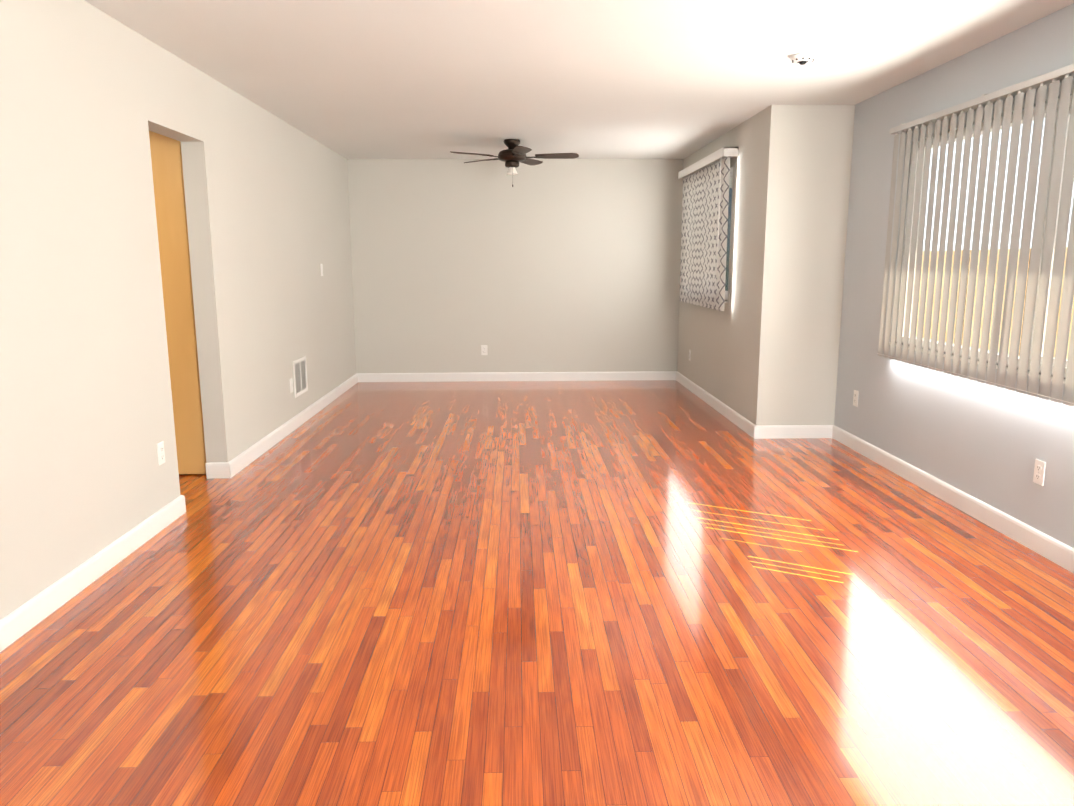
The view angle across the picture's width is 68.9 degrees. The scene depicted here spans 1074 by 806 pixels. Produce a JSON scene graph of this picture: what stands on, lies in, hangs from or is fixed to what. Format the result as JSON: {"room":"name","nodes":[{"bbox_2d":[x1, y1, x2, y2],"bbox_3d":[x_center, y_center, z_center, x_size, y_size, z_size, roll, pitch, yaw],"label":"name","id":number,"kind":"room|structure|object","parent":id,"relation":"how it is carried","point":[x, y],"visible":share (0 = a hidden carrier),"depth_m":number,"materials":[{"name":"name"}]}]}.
{"room":"empty living room","nodes":[
{"label":"empty living room","id":0,"kind":"room"},
{"bbox_2d":[0,0,356,619],"bbox_3d":[-1.982,-0.443,3.167,0.135,2.440,11.211,0,10,-1],"label":"wall","id":1,"kind":"structure","parent":0,"point":[91,96],"depth_m":3.65,"materials":[{"name":"paint"}]},
{"bbox_2d":[0,495,185,651],"bbox_3d":[-1.914,1.125,1.063,0.151,0.100,6.512,0,10,-1],"label":"baseboard","id":2,"kind":"structure","parent":1,"relation":"attached to","point":[23,619],"depth_m":3.26,"materials":[{"name":"white wood"}]},
{"bbox_2d":[157,441,164,465],"bbox_3d":[-1.926,0.258,4.011,0.009,0.114,0.070,0,10,-1],"label":"electrical outlet","id":3,"kind":"object","parent":1,"relation":"attached to","point":[161,452],"visible":1,"depth_m":4.00,"materials":[{"name":"white plastic"}]},
{"bbox_2d":[218,373,357,477],"bbox_3d":[-1.999,0.069,6.911,0.031,0.100,4.025,0,10,-1],"label":"baseboard","id":4,"kind":"structure","parent":1,"relation":"attached to","point":[231,468],"depth_m":5.98,"materials":[{"name":"white wood"}]},
{"bbox_2d":[290,378,292,392],"bbox_3d":[-1.978,-0.142,6.321,0.017,0.114,0.070,0,10,-1],"label":"cable jack","id":5,"kind":"object","parent":1,"relation":"attached to","point":[291,385],"visible":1,"depth_m":6.31,"materials":[{"name":"white plastic"}]},
{"bbox_2d":[293,356,307,397],"bbox_3d":[-1.989,-0.223,6.585,0.014,0.300,0.380,0,10,-1],"label":"air vent","id":6,"kind":"object","parent":1,"relation":"in","point":[300,376],"visible":0.98,"depth_m":6.57,"materials":[{"name":"white plastic"}]},
{"bbox_2d":[347,159,682,372],"bbox_3d":[-0.218,-1.464,8.785,3.942,2.440,0.120,0,10,-1],"label":"wall","id":7,"kind":"structure","parent":0,"point":[559,265],"depth_m":8.71,"materials":[{"name":"paint"}]},
{"bbox_2d":[481,345,487,354],"bbox_3d":[-0.597,-0.598,8.867,0.070,0.114,0.009,0,10,-1],"label":"outlet","id":8,"kind":"object","parent":7,"relation":"attached to","point":[483,349],"visible":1,"depth_m":8.87,"materials":[{"name":"white plastic"}]},
{"bbox_2d":[358,371,673,381],"bbox_3d":[-0.197,-0.300,8.926,3.612,0.100,0.016,0,10,-1],"label":"baseboard","id":9,"kind":"structure","parent":7,"relation":"attached to","point":[642,375],"depth_m":8.92,"materials":[{"name":"white wood"}]},
{"bbox_2d":[0,380,1073,805],"bbox_3d":[-0.574,0.804,3.386,6.087,0.100,11.531,0,10,-1],"label":"floor","id":10,"kind":"structure","parent":0,"point":[644,592],"depth_m":2.87,"materials":[{"name":"brown wood"}]},
{"bbox_2d":[84,0,1073,158],"bbox_3d":[-0.581,-1.696,2.934,6.087,0.100,11.531,0,10,-1],"label":"ceiling","id":11,"kind":"structure","parent":0,"point":[582,79],"depth_m":4.33,"materials":[{"name":"paint"}]},
{"bbox_2d":[450,139,578,186],"bbox_3d":[-0.197,-2.200,7.197,1.160,0.426,1.171,0,10,-1],"label":"ceiling fan","id":12,"kind":"object","parent":11,"relation":"hanging from","point":[513,155],"visible":1,"depth_m":7.14,"materials":[{"name":"brown metal"}]},
{"bbox_2d":[791,53,814,64],"bbox_3d":[1.446,-1.865,4.258,0.128,0.048,0.128,0,10,-1],"label":"smoke detector","id":13,"kind":"object","parent":11,"relation":"attached to","point":[801,58],"visible":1,"depth_m":4.22,"materials":[{"name":"white plastic"}]},
{"bbox_2d":[677,108,765,421],"bbox_3d":[1.714,-1.209,7.346,0.150,2.440,2.897,0,10,-1],"label":"wall","id":14,"kind":"structure","parent":0,"point":[720,345],"depth_m":6.51,"materials":[{"name":"paint"}]},
{"bbox_2d":[678,147,737,310],"bbox_3d":[1.571,-1.602,7.436,0.123,1.342,1.830,0,10,-1],"label":"window blinds","id":15,"kind":"object","parent":14,"relation":"attached to","point":[705,198],"visible":1,"depth_m":7.21,"materials":[{"name":"grey fabric"}]},
{"bbox_2d":[674,371,757,438],"bbox_3d":[1.637,-0.043,7.474,0.016,0.100,3.012,0,10,-1],"label":"baseboard","id":16,"kind":"structure","parent":14,"relation":"attached to","point":[751,429],"depth_m":6.99,"materials":[{"name":"white wood"}]},
{"bbox_2d":[725,167,732,302],"bbox_3d":[1.701,-1.574,7.449,0.157,1.158,1.580,0,10,-1],"label":"window","id":17,"kind":"structure","parent":14,"relation":"in","point":[726,292],"depth_m":6.96,"materials":[{"name":"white glass"}]},
{"bbox_2d":[752,105,854,424],"bbox_3d":[1.978,-0.942,5.867,0.603,2.440,0.120,0,10,-1],"label":"wall","id":18,"kind":"structure","parent":0,"point":[806,181],"depth_m":5.79,"materials":[{"name":"paint"}]},
{"bbox_2d":[758,425,829,438],"bbox_3d":[1.969,0.221,6.007,0.540,0.100,0.016,0,10,-1],"label":"baseboard","id":19,"kind":"structure","parent":18,"relation":"attached to","point":[764,431],"depth_m":6.00,"materials":[{"name":"white wood"}]},
{"bbox_2d":[834,3,1073,547],"bbox_3d":[2.439,-0.217,1.845,0.120,2.440,8.314,0,10,-1],"label":"wall","id":20,"kind":"structure","parent":0,"point":[987,443],"depth_m":4.45,"materials":[{"name":"paint"}]},
{"bbox_2d":[853,390,858,406],"bbox_3d":[2.287,-0.035,5.618,0.009,0.114,0.070,0,10,-1],"label":"electrical outlet","id":21,"kind":"object","parent":20,"relation":"attached to","point":[855,399],"visible":1,"depth_m":5.61,"materials":[{"name":"white plastic"}]},
{"bbox_2d":[830,425,1073,573],"bbox_3d":[2.375,0.946,1.993,0.016,0.100,8.194,0,10,-1],"label":"baseboard","id":22,"kind":"structure","parent":20,"relation":"attached to","point":[1057,552],"depth_m":4.19,"materials":[{"name":"white wood"}]},
{"bbox_2d":[889,95,1073,383],"bbox_3d":[2.384,-0.760,3.664,0.127,1.258,2.730,0,10,-1],"label":"window","id":23,"kind":"structure","parent":20,"relation":"in","point":[989,244],"depth_m":4.14,"materials":[{"name":"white glass"}]},
{"bbox_2d":[877,64,1073,406],"bbox_3d":[2.270,-0.766,3.620,0.123,1.430,2.850,0,10,-1],"label":"window blinds","id":24,"kind":"object","parent":23,"relation":"attached to","point":[1064,76],"visible":1,"depth_m":3.86,"materials":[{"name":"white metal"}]},
{"bbox_2d":[1033,459,1045,485],"bbox_3d":[2.336,0.323,3.640,0.009,0.114,0.070,0,10,-1],"label":"electrical outlet","id":25,"kind":"object","parent":20,"relation":"attached to","point":[1039,471],"visible":1,"depth_m":3.63,"materials":[{"name":"white plastic"}]},
{"label":"outside","id":26,"kind":"structure","parent":0,"visible":0},
{"bbox_2d":[916,247,1073,359],"bbox_3d":[4.632,0.523,4.719,0.030,2.950,15.000,0,10,-1],"label":"field","id":27,"kind":"structure","parent":26,"point":[983,299],"depth_m":8.08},
{"bbox_2d":[923,118,1073,250],"bbox_3d":[6.319,-2.466,4.221,0.020,12.000,17.000,0,10,-1],"label":"sky","id":28,"kind":"structure","parent":26,"point":[984,192],"depth_m":10.84,"materials":[{"name":"white"}]},
{"bbox_3d":[-2.839,-0.755,4.903,1.492,2.440,0.120,0,10,-1],"label":"wall","id":29,"kind":"structure","parent":0,"visible":0},
{"bbox_2d":[149,131,205,473],"bbox_3d":[-2.498,-0.665,4.774,0.807,2.292,0.122,0,10,-1],"label":"hall door","id":30,"kind":"structure","parent":29,"relation":"in","point":[168,184],"depth_m":4.81,"materials":[{"name":"brown wood"}]}
]}

